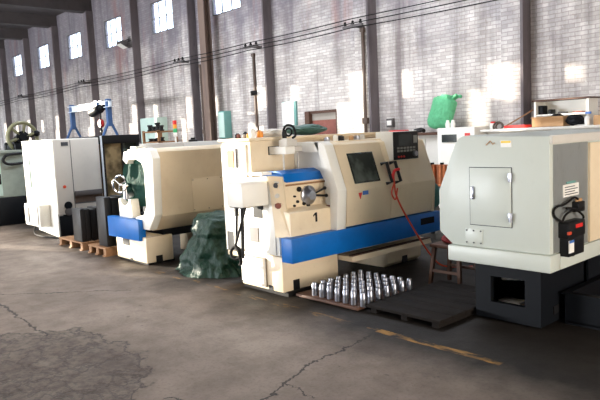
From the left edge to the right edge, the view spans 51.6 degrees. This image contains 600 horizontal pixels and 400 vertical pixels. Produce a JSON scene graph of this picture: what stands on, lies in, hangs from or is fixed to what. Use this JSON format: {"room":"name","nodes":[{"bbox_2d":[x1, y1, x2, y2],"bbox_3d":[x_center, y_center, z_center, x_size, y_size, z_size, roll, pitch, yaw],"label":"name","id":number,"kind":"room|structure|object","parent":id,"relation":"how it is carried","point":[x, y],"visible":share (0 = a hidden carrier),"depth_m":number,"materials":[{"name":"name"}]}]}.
{"room":"metal workshop","nodes":[
{"label":"metal workshop","id":0,"kind":"room"},
{"bbox_2d":[0,6,63,39],"bbox_3d":[-12.796,-7.223,11.936,26.300,0.250,49.500,-8,8,-41],"label":"ceiling","id":1,"kind":"structure","parent":0,"point":[2,8],"depth_m":29.56,"materials":[{"name":"concrete"}]},
{"bbox_2d":[197,0,217,140],"bbox_3d":[-3.079,-4.149,20.711,0.260,7.600,0.340,-8,8,-41],"label":"trim","id":2,"kind":"structure","parent":0,"point":[204,20],"depth_m":20.64,"materials":[{"name":"metal"}]},
{"bbox_2d":[0,182,599,399],"bbox_3d":[-12.407,1.048,12.806,26.900,0.200,49.500,-8,8,-41],"label":"floor","id":3,"kind":"structure","parent":0,"point":[75,324],"depth_m":5.10,"materials":[{"name":"concrete"}]},
{"bbox_2d":[0,121,39,225],"bbox_3d":[-6.908,-0.647,14.415,1.550,2.317,1.700,-8,8,-41],"label":"press","id":4,"kind":"object","parent":3,"relation":"on","point":[13,197],"visible":0.92,"depth_m":13.90,"materials":[{"name":"green metal"}]},
{"bbox_2d":[22,138,102,238],"bbox_3d":[-4.701,-0.269,12.179,1.130,1.833,2.006,-8,8,-41],"label":"machining centre","id":5,"kind":"object","parent":3,"relation":"on","point":[62,175],"visible":0.92,"depth_m":11.76,"materials":[{"name":"white metal"}]},
{"bbox_2d":[59,235,98,250],"bbox_3d":[-3.633,0.704,10.552,0.580,0.135,0.980,-8,8,-41],"label":"wooden pallet","id":6,"kind":"object","parent":3,"relation":"on","point":[64,240],"visible":0.46,"depth_m":10.36,"materials":[{"name":"brown wood"}]},
{"bbox_2d":[72,208,86,241],"bbox_3d":[-3.615,0.405,10.152,0.080,0.540,0.330,-8,8,-41],"label":"slab","id":7,"kind":"object","parent":6,"relation":"on","point":[78,215],"visible":1,"depth_m":10.06,"materials":[{"name":"grey metal"}]},
{"bbox_2d":[82,208,91,240],"bbox_3d":[-3.557,0.402,10.220,0.080,0.528,0.330,-8,8,-41],"label":"slab","id":8,"kind":"object","parent":6,"relation":"on","point":[86,211],"visible":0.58,"depth_m":10.09,"materials":[{"name":"grey metal"}]},
{"bbox_2d":[87,208,96,240],"bbox_3d":[-3.484,0.399,10.270,0.080,0.516,0.330,-8,8,-41],"label":"slab","id":9,"kind":"object","parent":6,"relation":"on","point":[91,211],"visible":0.55,"depth_m":10.14,"materials":[{"name":"grey metal"}]},
{"bbox_2d":[87,206,98,239],"bbox_3d":[-3.427,0.377,10.336,0.080,0.540,0.330,-8,8,-41],"label":"slab","id":10,"kind":"object","parent":6,"relation":"on","point":[91,207],"visible":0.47,"depth_m":10.20,"materials":[{"name":"grey metal"}]},
{"bbox_2d":[66,99,118,138],"bbox_3d":[-7.541,-1.924,22.519,2.540,3.220,3.500,-8,8,-41],"label":"gantry crane","id":11,"kind":"object","parent":3,"relation":"on","point":[108,104],"visible":0.32,"depth_m":22.28,"materials":[{"name":"blue paint"}]},
{"bbox_2d":[88,100,104,132],"bbox_3d":[-7.048,-2.916,21.728,0.348,1.131,1.081,-8,8,-41],"label":"electric hoist","id":12,"kind":"object","parent":11,"relation":"hanging from","point":[96,109],"visible":0.79,"depth_m":21.66,"materials":[{"name":"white metal"}]},
{"bbox_2d":[88,243,117,256],"bbox_3d":[-2.920,0.750,9.796,0.630,0.135,0.620,-8,8,-41],"label":"wooden pallet","id":13,"kind":"object","parent":3,"relation":"on","point":[107,251],"visible":0.31,"depth_m":9.49,"materials":[{"name":"brown wood"}]},
{"bbox_2d":[96,196,113,246],"bbox_3d":[-3.009,0.329,9.555,0.105,0.760,0.300,-8,8,-41],"label":"slab","id":14,"kind":"object","parent":13,"relation":"on","point":[103,204],"visible":0.97,"depth_m":9.47,"materials":[{"name":"grey metal"}]},
{"bbox_2d":[108,196,118,245],"bbox_3d":[-2.915,0.325,9.623,0.105,0.745,0.300,-8,8,-41],"label":"slab","id":15,"kind":"object","parent":13,"relation":"on","point":[114,200],"visible":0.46,"depth_m":9.49,"materials":[{"name":"black metal"}]},
{"bbox_2d":[69,134,142,211],"bbox_3d":[-4.034,-0.396,12.907,0.830,1.865,1.605,-8,8,-41],"label":"enclosure","id":16,"kind":"object","parent":3,"relation":"on","point":[112,148],"visible":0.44,"depth_m":12.19,"materials":[{"name":"black metal"}]},
{"bbox_2d":[140,117,168,143],"bbox_3d":[-5.656,-1.897,24.285,0.470,2.620,1.300,-8,8,-41],"label":"upper cabinet","id":17,"kind":"object","parent":3,"relation":"on","point":[144,122],"visible":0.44,"depth_m":23.86,"materials":[{"name":"teal metal"}]},
{"bbox_2d":[142,130,177,143],"bbox_3d":[-5.068,-1.494,22.684,0.780,2.100,1.180,-8,8,-41],"label":"wooden rack","id":18,"kind":"object","parent":3,"relation":"on","point":[159,133],"visible":0.32,"depth_m":22.24,"materials":[{"name":"brown wood"}]},
{"bbox_2d":[143,130,172,132],"bbox_3d":[-5.115,-2.483,22.580,0.780,0.050,1.180,-8,8,-41],"label":"shelf","id":19,"kind":"object","parent":18,"relation":"attached to","point":[158,131],"depth_m":22.18,"materials":[{"name":"brown wood"}]},
{"bbox_2d":[144,141,177,142],"bbox_3d":[-5.097,-2.115,22.618,0.780,0.050,1.180,-8,8,-41],"label":"shelf","id":20,"kind":"object","parent":18,"relation":"attached to","point":[144,141],"depth_m":22.15,"materials":[{"name":"brown wood"}]},
{"bbox_2d":[107,144,224,264],"bbox_3d":[-1.836,-0.002,9.230,1.713,1.645,1.360,-8,8,-41],"label":"machine lathe","id":21,"kind":"object","parent":3,"relation":"on","point":[184,182],"visible":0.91,"depth_m":8.68,"materials":[{"name":"beige metal"}]},
{"bbox_2d":[122,160,146,206],"bbox_3d":[-2.234,-0.291,8.880,0.358,0.771,0.800,-8,8,-41],"label":"tarpaulin cover","id":22,"kind":"object","parent":21,"relation":"hanging from","point":[133,173],"visible":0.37,"depth_m":8.82,"materials":[{"name":"green plastic"}]},
{"bbox_2d":[139,140,221,211],"bbox_3d":[-2.773,-0.490,14.220,1.000,1.660,2.330,-8,8,-41],"label":"tall cabinet","id":23,"kind":"object","parent":3,"relation":"on","point":[198,143],"visible":0.13,"depth_m":13.41,"materials":[{"name":"white metal"}]},
{"bbox_2d":[172,120,176,141],"bbox_3d":[-2.807,-1.541,13.941,0.091,0.490,0.091,-8,8,-41],"label":"lamp","id":24,"kind":"object","parent":23,"relation":"on","point":[174,122],"visible":0.97,"depth_m":13.90,"materials":[{"name":"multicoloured plastic"}]},
{"bbox_2d":[174,210,241,277],"bbox_3d":[-1.083,0.521,8.101,1.070,0.771,1.339,-8,8,-41],"label":"tarpaulin","id":25,"kind":"object","parent":3,"relation":"on","point":[205,255],"visible":0.66,"depth_m":7.70,"materials":[{"name":"green plastic"}]},
{"bbox_2d":[218,131,439,296],"bbox_3d":[0.327,0.061,7.457,2.760,1.690,1.429,-8,8,-41],"label":"machine lathe","id":26,"kind":"object","parent":3,"relation":"on","point":[291,211],"visible":0.98,"depth_m":6.89,"materials":[{"name":"beige metal"}]},
{"bbox_2d":[227,231,235,250],"bbox_3d":[-0.789,0.476,7.211,0.010,0.220,0.160,-8,8,-41],"label":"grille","id":27,"kind":"object","parent":26,"relation":"attached to","point":[230,234],"depth_m":7.23,"materials":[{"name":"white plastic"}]},
{"bbox_2d":[249,129,255,137],"bbox_3d":[-0.533,-0.745,6.934,0.080,0.100,0.080,-8,8,-41],"label":"paper cup","id":28,"kind":"object","parent":26,"relation":"on","point":[252,133],"visible":0.97,"depth_m":6.90,"materials":[{"name":"white paper"}]},
{"bbox_2d":[248,169,288,175],"bbox_3d":[-0.298,-0.307,6.877,0.520,0.030,0.240,-8,8,-41],"label":"hood","id":29,"kind":"object","parent":26,"relation":"attached to","point":[253,172],"depth_m":6.78,"materials":[{"name":"metal"}]},
{"bbox_2d":[263,129,281,136],"bbox_3d":[-0.310,-0.773,7.174,0.389,0.106,0.237,-8,8,-41],"label":"rag","id":30,"kind":"object","parent":26,"relation":"on","point":[267,132],"visible":0.69,"depth_m":7.08,"materials":[{"name":"white fabric"}]},
{"bbox_2d":[279,124,296,146],"bbox_3d":[-0.119,-0.718,6.853,0.160,0.244,0.196,-8,8,-41],"label":"handwheel","id":31,"kind":"object","parent":26,"relation":"on","point":[284,141],"visible":0.99,"depth_m":6.83,"materials":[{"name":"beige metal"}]},
{"bbox_2d":[261,168,322,182],"bbox_3d":[-0.087,-0.281,6.885,0.560,0.123,0.432,-8,8,-41],"label":"hood","id":32,"kind":"object","parent":26,"relation":"attached to","point":[297,175],"depth_m":6.76,"materials":[{"name":"blue metal"}]},
{"bbox_2d":[285,180,324,186],"bbox_3d":[0.133,-0.191,6.774,0.760,0.020,0.009,-8,8,-41],"label":"hood","id":33,"kind":"object","parent":26,"relation":"attached to","point":[294,183],"depth_m":6.70,"materials":[{"name":"metal"}]},
{"bbox_2d":[286,124,327,134],"bbox_3d":[0.070,-0.878,7.753,0.687,0.138,0.409,-8,8,-41],"label":"tarpaulin","id":34,"kind":"object","parent":26,"relation":"on","point":[305,129],"visible":0.86,"depth_m":7.59,"materials":[{"name":"green plastic"}]},
{"bbox_2d":[391,168,456,267],"bbox_3d":[1.548,0.220,7.417,1.037,1.267,0.201,-4,6,-14],"label":"air hose","id":35,"kind":"object","parent":26,"relation":"hanging from","point":[396,169],"visible":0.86,"depth_m":7.29,"materials":[{"name":"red rubber"}]},
{"bbox_2d":[434,183,439,207],"bbox_3d":[1.716,-0.046,8.085,0.292,0.362,0.214,-8,8,-41],"label":"rag","id":36,"kind":"object","parent":26,"relation":"hanging from","point":[437,200],"visible":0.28,"depth_m":8.02,"materials":[{"name":"teal fabric"}]},
{"bbox_2d":[296,278,405,311],"bbox_3d":[0.580,0.979,6.509,0.890,0.040,0.880,-8,8,-41],"label":"tray","id":37,"kind":"object","parent":3,"relation":"on","point":[307,294],"visible":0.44,"depth_m":6.31,"materials":[{"name":"brown wood"}]},
{"bbox_2d":[312,282,317,295],"bbox_3d":[0.153,0.920,6.420,0.061,0.136,0.061,-8,8,-41],"label":"cylinder","id":38,"kind":"object","parent":37,"relation":"on","point":[314,284],"visible":1,"depth_m":6.40,"materials":[{"name":"metal"}]},
{"bbox_2d":[319,283,324,297],"bbox_3d":[0.227,0.925,6.339,0.061,0.136,0.061,-8,8,-41],"label":"cylinder","id":39,"kind":"object","parent":37,"relation":"on","point":[322,285],"visible":1,"depth_m":6.32,"materials":[{"name":"metal"}]},
{"bbox_2d":[327,285,332,298],"bbox_3d":[0.300,0.930,6.256,0.061,0.136,0.061,-8,8,-41],"label":"cylinder","id":40,"kind":"object","parent":37,"relation":"on","point":[329,287],"visible":1,"depth_m":6.23,"materials":[{"name":"metal"}]},
{"bbox_2d":[334,287,340,301],"bbox_3d":[0.374,0.937,6.162,0.061,0.136,0.061,-8,8,-41],"label":"cylinder","id":41,"kind":"object","parent":37,"relation":"on","point":[337,291],"visible":1,"depth_m":6.14,"materials":[{"name":"metal"}]},
{"bbox_2d":[342,289,348,303],"bbox_3d":[0.448,0.942,6.081,0.061,0.136,0.061,-8,8,-41],"label":"cylinder","id":42,"kind":"object","parent":37,"relation":"on","point":[345,293],"visible":1,"depth_m":6.06,"materials":[{"name":"metal"}]},
{"bbox_2d":[350,290,356,304],"bbox_3d":[0.520,0.947,5.999,0.061,0.136,0.061,-8,8,-41],"label":"cylinder","id":43,"kind":"object","parent":37,"relation":"on","point":[353,294],"visible":1,"depth_m":5.97,"materials":[{"name":"metal"}]},
{"bbox_2d":[360,292,366,306],"bbox_3d":[0.603,0.951,5.921,0.061,0.136,0.061,-8,8,-41],"label":"cylinder","id":44,"kind":"object","parent":37,"relation":"on","point":[363,302],"visible":0.98,"depth_m":5.90,"materials":[{"name":"metal"}]},
{"bbox_2d":[367,290,373,303],"bbox_3d":[0.680,0.940,5.994,0.061,0.136,0.061,-8,8,-41],"label":"cylinder","id":45,"kind":"object","parent":37,"relation":"on","point":[370,295],"visible":0.91,"depth_m":5.97,"materials":[{"name":"metal"}]},
{"bbox_2d":[375,287,381,300],"bbox_3d":[0.768,0.927,6.073,0.061,0.136,0.061,-8,8,-41],"label":"cylinder","id":46,"kind":"object","parent":37,"relation":"on","point":[378,293],"visible":0.88,"depth_m":6.05,"materials":[{"name":"metal"}]},
{"bbox_2d":[384,285,389,297],"bbox_3d":[0.860,0.915,6.145,0.061,0.136,0.061,-8,8,-41],"label":"cylinder","id":47,"kind":"object","parent":37,"relation":"on","point":[386,287],"visible":0.88,"depth_m":6.12,"materials":[{"name":"metal"}]},
{"bbox_2d":[391,283,396,295],"bbox_3d":[0.946,0.903,6.227,0.061,0.136,0.061,-8,8,-41],"label":"cylinder","id":48,"kind":"object","parent":37,"relation":"on","point":[393,285],"visible":0.91,"depth_m":6.20,"materials":[{"name":"metal"}]},
{"bbox_2d":[399,280,404,292],"bbox_3d":[1.039,0.890,6.310,0.061,0.136,0.061,-8,8,-41],"label":"cylinder","id":49,"kind":"object","parent":37,"relation":"on","point":[401,282],"visible":0.88,"depth_m":6.29,"materials":[{"name":"metal"}]},
{"bbox_2d":[406,278,411,290],"bbox_3d":[1.126,0.877,6.389,0.061,0.136,0.061,-8,8,-41],"label":"cylinder","id":50,"kind":"object","parent":37,"relation":"on","point":[408,280],"visible":0.85,"depth_m":6.36,"materials":[{"name":"metal"}]},
{"bbox_2d":[359,27,368,131],"bbox_3d":[1.671,-2.197,15.829,0.095,4.300,0.160,-8,8,-41],"label":"conduit pipe","id":51,"kind":"object","parent":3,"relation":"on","point":[365,120],"visible":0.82,"depth_m":15.71,"materials":[{"name":"grey metal"}]},
{"bbox_2d":[366,280,475,327],"bbox_3d":[1.344,0.982,5.958,1.195,0.078,0.840,-8,8,-41],"label":"duckboard","id":52,"kind":"object","parent":3,"relation":"on","point":[441,303],"visible":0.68,"depth_m":5.81,"materials":[{"name":"wood"}]},
{"bbox_2d":[418,135,438,205],"bbox_3d":[3.046,-0.688,13.983,0.730,1.560,0.720,-8,8,-41],"label":"cabinet","id":53,"kind":"object","parent":3,"relation":"on","point":[430,141],"visible":0.14,"depth_m":13.59,"materials":[{"name":"white metal"}]},
{"bbox_2d":[418,132,436,135],"bbox_3d":[2.760,-1.509,14.159,0.850,0.060,1.520,-8,8,-41],"label":"bench","id":54,"kind":"object","parent":53,"relation":"on","point":[421,133],"visible":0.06,"depth_m":13.51,"materials":[{"name":"brown wood"}]},
{"bbox_2d":[427,94,461,128],"bbox_3d":[3.205,-1.935,13.748,0.428,0.818,0.812,-8,8,-41],"label":"woven sack","id":55,"kind":"object","parent":54,"relation":"on","point":[443,107],"visible":0.89,"depth_m":13.63,"materials":[{"name":"green plastic"}]},
{"bbox_2d":[428,241,474,283],"bbox_3d":[1.668,0.694,6.702,0.396,0.465,0.416,-8,8,-41],"label":"wooden stool","id":56,"kind":"object","parent":3,"relation":"on","point":[440,244],"visible":0.39,"depth_m":6.69,"materials":[{"name":"brown wood"}]},
{"bbox_2d":[437,126,489,207],"bbox_3d":[3.498,-0.688,13.110,0.715,1.700,0.900,-8,8,-41],"label":"tall cabinet","id":57,"kind":"object","parent":3,"relation":"on","point":[447,137],"visible":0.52,"depth_m":12.93,"materials":[{"name":"white metal"}]},
{"bbox_2d":[442,134,456,141],"bbox_3d":[3.108,-1.284,12.924,0.015,0.160,0.360,-8,8,-41],"label":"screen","id":58,"kind":"object","parent":57,"relation":"attached to","point":[445,137],"depth_m":12.91,"materials":[{"name":"black glass"}]},
{"bbox_2d":[487,130,547,133],"bbox_3d":[4.506,-0.604,12.434,0.730,1.580,1.300,-8,8,-41],"label":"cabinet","id":59,"kind":"object","parent":3,"relation":"on","point":[500,132],"visible":0.02,"depth_m":12.24,"materials":[{"name":"grey metal"}]},
{"bbox_2d":[439,129,599,327],"bbox_3d":[2.361,0.167,5.852,1.986,1.625,1.140,-8,8,-41],"label":"machine lathe","id":60,"kind":"object","parent":3,"relation":"on","point":[523,208],"visible":1,"depth_m":5.18,"materials":[{"name":"grey metal"}]},
{"bbox_2d":[498,297,524,305],"bbox_3d":[1.902,0.933,5.548,0.130,0.085,0.210,-8,8,-41],"label":"tin","id":61,"kind":"object","parent":60,"relation":"on","point":[504,299],"visible":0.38,"depth_m":5.51,"materials":[{"name":"grey metal"}]},
{"bbox_2d":[552,128,599,129],"bbox_3d":[5.492,-0.535,11.338,0.730,1.580,1.550,-8,8,-41],"label":"cabinet","id":62,"kind":"object","parent":3,"relation":"on","point":[578,128],"visible":0.02,"depth_m":11.19,"materials":[{"name":"grey metal"}]},
{"bbox_2d":[480,125,599,131],"bbox_3d":[4.974,-1.367,11.675,0.920,0.050,3.020,-8,8,-41],"label":"bench","id":63,"kind":"object","parent":62,"relation":"on","point":[578,126],"visible":0.93,"depth_m":11.50,"materials":[{"name":"white metal"}]},
{"bbox_2d":[504,124,531,128],"bbox_3d":[4.271,-1.437,12.136,0.300,0.060,0.450,-8,8,-41],"label":"tray","id":64,"kind":"object","parent":63,"relation":"on","point":[529,125],"visible":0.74,"depth_m":12.01,"materials":[{"name":"red plastic"}]},
{"bbox_2d":[530,116,569,127],"bbox_3d":[4.682,-1.467,11.608,0.340,0.190,0.600,-8,8,-41],"label":"cardboard box","id":65,"kind":"object","parent":63,"relation":"on","point":[552,121],"visible":0.81,"depth_m":11.50,"materials":[{"name":"brown cardboard"}]},
{"bbox_2d":[532,96,599,125],"bbox_3d":[5.054,-1.672,11.816,0.450,0.520,1.110,-8,8,-41],"label":"open shelf","id":66,"kind":"object","parent":63,"relation":"on","point":[587,103],"depth_m":11.87,"materials":[{"name":"white metal"}]},
{"bbox_2d":[565,115,583,125],"bbox_3d":[4.995,-1.451,11.248,0.277,0.200,0.339,-8,8,-41],"label":"gloves","id":67,"kind":"object","parent":63,"relation":"on","point":[572,120],"visible":0.99,"depth_m":11.15,"materials":[{"name":"black fabric"}]},
{"bbox_2d":[584,111,590,124],"bbox_3d":[5.143,-1.458,11.078,0.110,0.240,0.115,-8,8,-41],"label":"spray bottle","id":68,"kind":"object","parent":63,"relation":"on","point":[587,120],"visible":0.93,"depth_m":11.04,"materials":[{"name":"white plastic"}]},
{"bbox_2d":[593,115,599,124],"bbox_3d":[5.414,-1.413,10.856,0.304,0.173,0.420,-8,8,-41],"label":"cardboard box","id":69,"kind":"object","parent":63,"relation":"on","point":[596,118],"visible":1,"depth_m":10.87,"materials":[{"name":"brown cardboard"}]},
{"bbox_2d":[561,275,599,329],"bbox_3d":[3.324,0.865,5.241,1.630,0.275,1.500,-8,8,-41],"label":"bin","id":70,"kind":"object","parent":3,"relation":"on","point":[582,301],"visible":1,"depth_m":5.18,"materials":[{"name":"black metal"}]},
{"bbox_3d":[2.259,0.184,9.586,0.600,0.820,1.000,-8,8,-41],"label":"stand","id":71,"kind":"object","parent":3,"relation":"on","visible":0},
{"bbox_2d":[430,162,437,183],"bbox_3d":[2.061,-0.404,9.640,0.170,0.355,0.170,-8,8,-41],"label":"spool","id":72,"kind":"object","parent":71,"relation":"on","point":[434,167],"visible":0.38,"depth_m":9.57,"materials":[{"name":"orange metal"}]},
{"bbox_2d":[436,163,447,185],"bbox_3d":[2.181,-0.396,9.506,0.170,0.355,0.170,-8,8,-41],"label":"spool","id":73,"kind":"object","parent":71,"relation":"on","point":[441,168],"visible":0.71,"depth_m":9.45,"materials":[{"name":"orange metal"}]},
{"bbox_2d":[0,0,599,174],"bbox_3d":[-2.777,-4.458,21.125,0.160,8.100,49.500,-8,8,-41],"label":"wall","id":74,"kind":"structure","parent":0,"point":[421,59],"depth_m":17.07,"materials":[{"name":"brick"}]},
{"bbox_2d":[0,48,12,139],"bbox_3d":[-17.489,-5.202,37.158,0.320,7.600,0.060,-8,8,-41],"label":"trim","id":75,"kind":"structure","parent":74,"relation":"attached to","point":[2,51],"depth_m":36.99,"materials":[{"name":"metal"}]},
{"bbox_2d":[0,27,28,39],"bbox_3d":[-24.710,-7.660,25.240,26.300,0.550,0.400,-8,8,-41],"label":"trim","id":76,"kind":"structure","parent":74,"relation":"attached to","point":[5,33],"depth_m":33.29,"materials":[{"name":"concrete"}]},
{"bbox_2d":[12,54,22,76],"bbox_3d":[-16.206,-7.706,35.609,0.080,1.180,1.600,-8,8,-41],"label":"window","id":77,"kind":"structure","parent":74,"relation":"in","point":[16,60],"depth_m":35.65,"materials":[{"name":"glass"}]},
{"bbox_2d":[0,11,56,27],"bbox_3d":[-21.951,-7.467,22.173,26.300,0.550,0.400,-8,8,-41],"label":"trim","id":78,"kind":"structure","parent":74,"relation":"attached to","point":[6,18],"depth_m":29.81,"materials":[{"name":"concrete"}]},
{"bbox_2d":[20,38,36,140],"bbox_3d":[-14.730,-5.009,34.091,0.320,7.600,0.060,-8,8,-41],"label":"trim","id":79,"kind":"structure","parent":74,"relation":"attached to","point":[26,47],"depth_m":33.92,"materials":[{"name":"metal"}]},
{"bbox_2d":[37,43,49,69],"bbox_3d":[-13.447,-7.513,32.542,0.080,1.180,1.600,-8,8,-41],"label":"window","id":80,"kind":"structure","parent":74,"relation":"in","point":[42,51],"depth_m":32.57,"materials":[{"name":"glass"}]},
{"bbox_2d":[0,0,91,13],"bbox_3d":[-19.191,-7.274,19.106,26.300,0.550,0.400,-8,8,-41],"label":"trim","id":81,"kind":"structure","parent":74,"relation":"attached to","point":[73,6],"depth_m":26.60,"materials":[{"name":"concrete"}]},
{"bbox_2d":[48,26,66,138],"bbox_3d":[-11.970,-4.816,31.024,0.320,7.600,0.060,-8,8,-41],"label":"trim","id":82,"kind":"structure","parent":74,"relation":"attached to","point":[54,29],"depth_m":30.88,"materials":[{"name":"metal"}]},
{"bbox_2d":[67,31,81,60],"bbox_3d":[-10.687,-7.320,29.476,0.080,1.180,1.600,-8,8,-41],"label":"window","id":83,"kind":"structure","parent":74,"relation":"in","point":[73,40],"depth_m":29.50,"materials":[{"name":"glass"}]},
{"bbox_2d":[82,11,100,135],"bbox_3d":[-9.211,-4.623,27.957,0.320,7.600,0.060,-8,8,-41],"label":"trim","id":84,"kind":"structure","parent":74,"relation":"attached to","point":[88,14],"depth_m":27.76,"materials":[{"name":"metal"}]},
{"bbox_2d":[104,15,122,48],"bbox_3d":[-7.928,-7.127,26.409,0.080,1.180,1.600,-8,8,-41],"label":"window","id":85,"kind":"structure","parent":74,"relation":"in","point":[112,27],"depth_m":26.46,"materials":[{"name":"glass"}]},
{"bbox_2d":[116,36,130,48],"bbox_3d":[-6.994,-6.264,24.624,0.514,0.488,0.440,-8,8,-41],"label":"floodlight","id":86,"kind":"object","parent":74,"relation":"attached to","point":[122,44],"visible":1,"depth_m":24.49,"materials":[{"name":"metal"}]},
{"bbox_2d":[124,0,144,143],"bbox_3d":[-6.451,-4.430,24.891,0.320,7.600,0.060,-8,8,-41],"label":"trim","id":87,"kind":"structure","parent":74,"relation":"attached to","point":[133,9],"depth_m":24.75,"materials":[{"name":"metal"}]},
{"bbox_2d":[150,0,173,34],"bbox_3d":[-5.168,-6.934,23.342,0.080,1.180,1.600,-8,8,-41],"label":"window","id":88,"kind":"structure","parent":74,"relation":"in","point":[162,20],"depth_m":23.37,"materials":[{"name":"glass"}]},
{"bbox_2d":[173,57,188,62],"bbox_3d":[-4.080,-4.860,21.610,0.450,0.160,0.640,-8,8,-41],"label":"bracket","id":89,"kind":"object","parent":74,"relation":"attached to","point":[178,59],"visible":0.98,"depth_m":21.47,"materials":[{"name":"metal"}]},
{"bbox_2d":[0,0,439,101],"bbox_3d":[-3.376,-4.800,20.564,0.023,0.070,49.300,-8,8,-41],"label":"overhead wire","id":90,"kind":"object","parent":89,"relation":"attached to","point":[434,0],"visible":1,"depth_m":17.59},
{"bbox_2d":[179,0,193,139],"bbox_3d":[-3.851,-4.249,22.016,0.300,7.600,0.440,-8,8,-41],"label":"trim","id":91,"kind":"structure","parent":74,"relation":"attached to","point":[183,15],"depth_m":21.89,"materials":[{"name":"brick"}]},
{"bbox_2d":[186,0,202,140],"bbox_3d":[-3.692,-4.237,21.824,0.320,7.600,0.060,-8,8,-41],"label":"trim","id":92,"kind":"structure","parent":74,"relation":"attached to","point":[190,4],"depth_m":21.76,"materials":[{"name":"metal"}]},
{"bbox_2d":[198,64,205,140],"bbox_3d":[-3.385,-2.598,21.893,0.095,4.300,0.160,-8,8,-41],"label":"conduit pipe","id":93,"kind":"object","parent":74,"relation":"attached to","point":[199,65],"visible":0.6,"depth_m":21.77,"materials":[{"name":"brown metal"}]},
{"bbox_2d":[218,111,231,138],"bbox_3d":[-2.518,-2.522,20.793,0.300,0.900,0.360,-8,8,-41],"label":"upper cabinet","id":94,"kind":"object","parent":74,"relation":"attached to","point":[224,117],"visible":1,"depth_m":20.67,"materials":[{"name":"teal metal"}]},
{"bbox_2d":[212,0,240,15],"bbox_3d":[-2.409,-6.741,20.276,0.080,1.180,1.600,-8,8,-41],"label":"window","id":95,"kind":"structure","parent":74,"relation":"in","point":[218,6],"depth_m":20.43,"materials":[{"name":"glass"}]},
{"bbox_2d":[251,53,258,137],"bbox_3d":[-1.367,-2.456,19.651,0.095,4.300,0.160,-8,8,-41],"label":"conduit pipe","id":96,"kind":"object","parent":74,"relation":"attached to","point":[256,127],"visible":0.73,"depth_m":19.53,"materials":[{"name":"metal"}]},
{"bbox_2d":[252,0,267,130],"bbox_3d":[-1.092,-4.056,18.950,0.300,7.600,0.440,-8,8,-41],"label":"trim","id":97,"kind":"structure","parent":74,"relation":"attached to","point":[257,12],"depth_m":18.85,"materials":[{"name":"brick"}]},
{"bbox_2d":[261,0,276,128],"bbox_3d":[-0.932,-4.044,18.757,0.320,7.600,0.060,-8,8,-41],"label":"trim","id":98,"kind":"structure","parent":74,"relation":"attached to","point":[265,4],"depth_m":18.72,"materials":[{"name":"metal"}]},
{"bbox_2d":[282,101,297,125],"bbox_3d":[-0.314,-2.574,18.477,0.080,0.720,0.620,-8,8,-41],"label":"notice board","id":99,"kind":"object","parent":74,"relation":"attached to","point":[289,109],"visible":0.89,"depth_m":18.39,"materials":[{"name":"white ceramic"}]},
{"bbox_2d":[304,109,336,134],"bbox_3d":[0.732,-1.379,17.756,0.330,2.360,1.280,-8,8,-41],"label":"door","id":100,"kind":"structure","parent":74,"relation":"in","point":[325,118],"depth_m":17.59,"materials":[{"name":"brown wood"}]},
{"bbox_2d":[342,19,364,28],"bbox_3d":[1.436,-4.385,15.493,0.450,0.160,0.640,-8,8,-41],"label":"bracket","id":101,"kind":"object","parent":74,"relation":"attached to","point":[352,21],"visible":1,"depth_m":15.35,"materials":[{"name":"metal"}]},
{"bbox_2d":[0,0,466,103],"bbox_3d":[-3.407,-4.667,20.545,0.023,0.088,49.300,-8,8,-41],"label":"overhead wire","id":102,"kind":"object","parent":101,"relation":"attached to","point":[461,0],"visible":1,"depth_m":17.11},
{"bbox_2d":[0,0,496,105],"bbox_3d":[-3.438,-4.533,20.525,0.023,0.107,49.300,-8,8,-41],"label":"overhead wire","id":103,"kind":"object","parent":101,"relation":"attached to","point":[491,0],"visible":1,"depth_m":16.44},
{"bbox_2d":[353,0,369,132],"bbox_3d":[1.668,-3.864,15.883,0.300,7.600,0.440,-8,8,-41],"label":"trim","id":104,"kind":"structure","parent":74,"relation":"attached to","point":[359,6],"depth_m":15.85,"materials":[{"name":"brick"}]},
{"bbox_2d":[365,0,379,131],"bbox_3d":[1.827,-3.851,15.691,0.320,7.600,0.060,-8,8,-41],"label":"trim","id":105,"kind":"structure","parent":74,"relation":"attached to","point":[372,57],"depth_m":15.70,"materials":[{"name":"metal"}]},
{"bbox_2d":[386,118,394,126],"bbox_3d":[2.280,-1.944,15.639,0.115,0.220,0.200,-8,8,-41],"label":"box","id":106,"kind":"object","parent":74,"relation":"attached to","point":[390,122],"visible":1,"depth_m":15.59,"materials":[{"name":"metal"}]},
{"bbox_2d":[500,0,520,128],"bbox_3d":[4.427,-3.671,12.816,0.300,7.600,0.440,-8,8,-41],"label":"trim","id":107,"kind":"structure","parent":74,"relation":"attached to","point":[510,9],"depth_m":12.80,"materials":[{"name":"brick"}]},
{"bbox_2d":[520,0,530,124],"bbox_3d":[4.587,-3.658,12.624,0.320,7.600,0.060,-8,8,-41],"label":"trim","id":108,"kind":"structure","parent":74,"relation":"attached to","point":[525,14],"depth_m":12.66,"materials":[{"name":"metal"}]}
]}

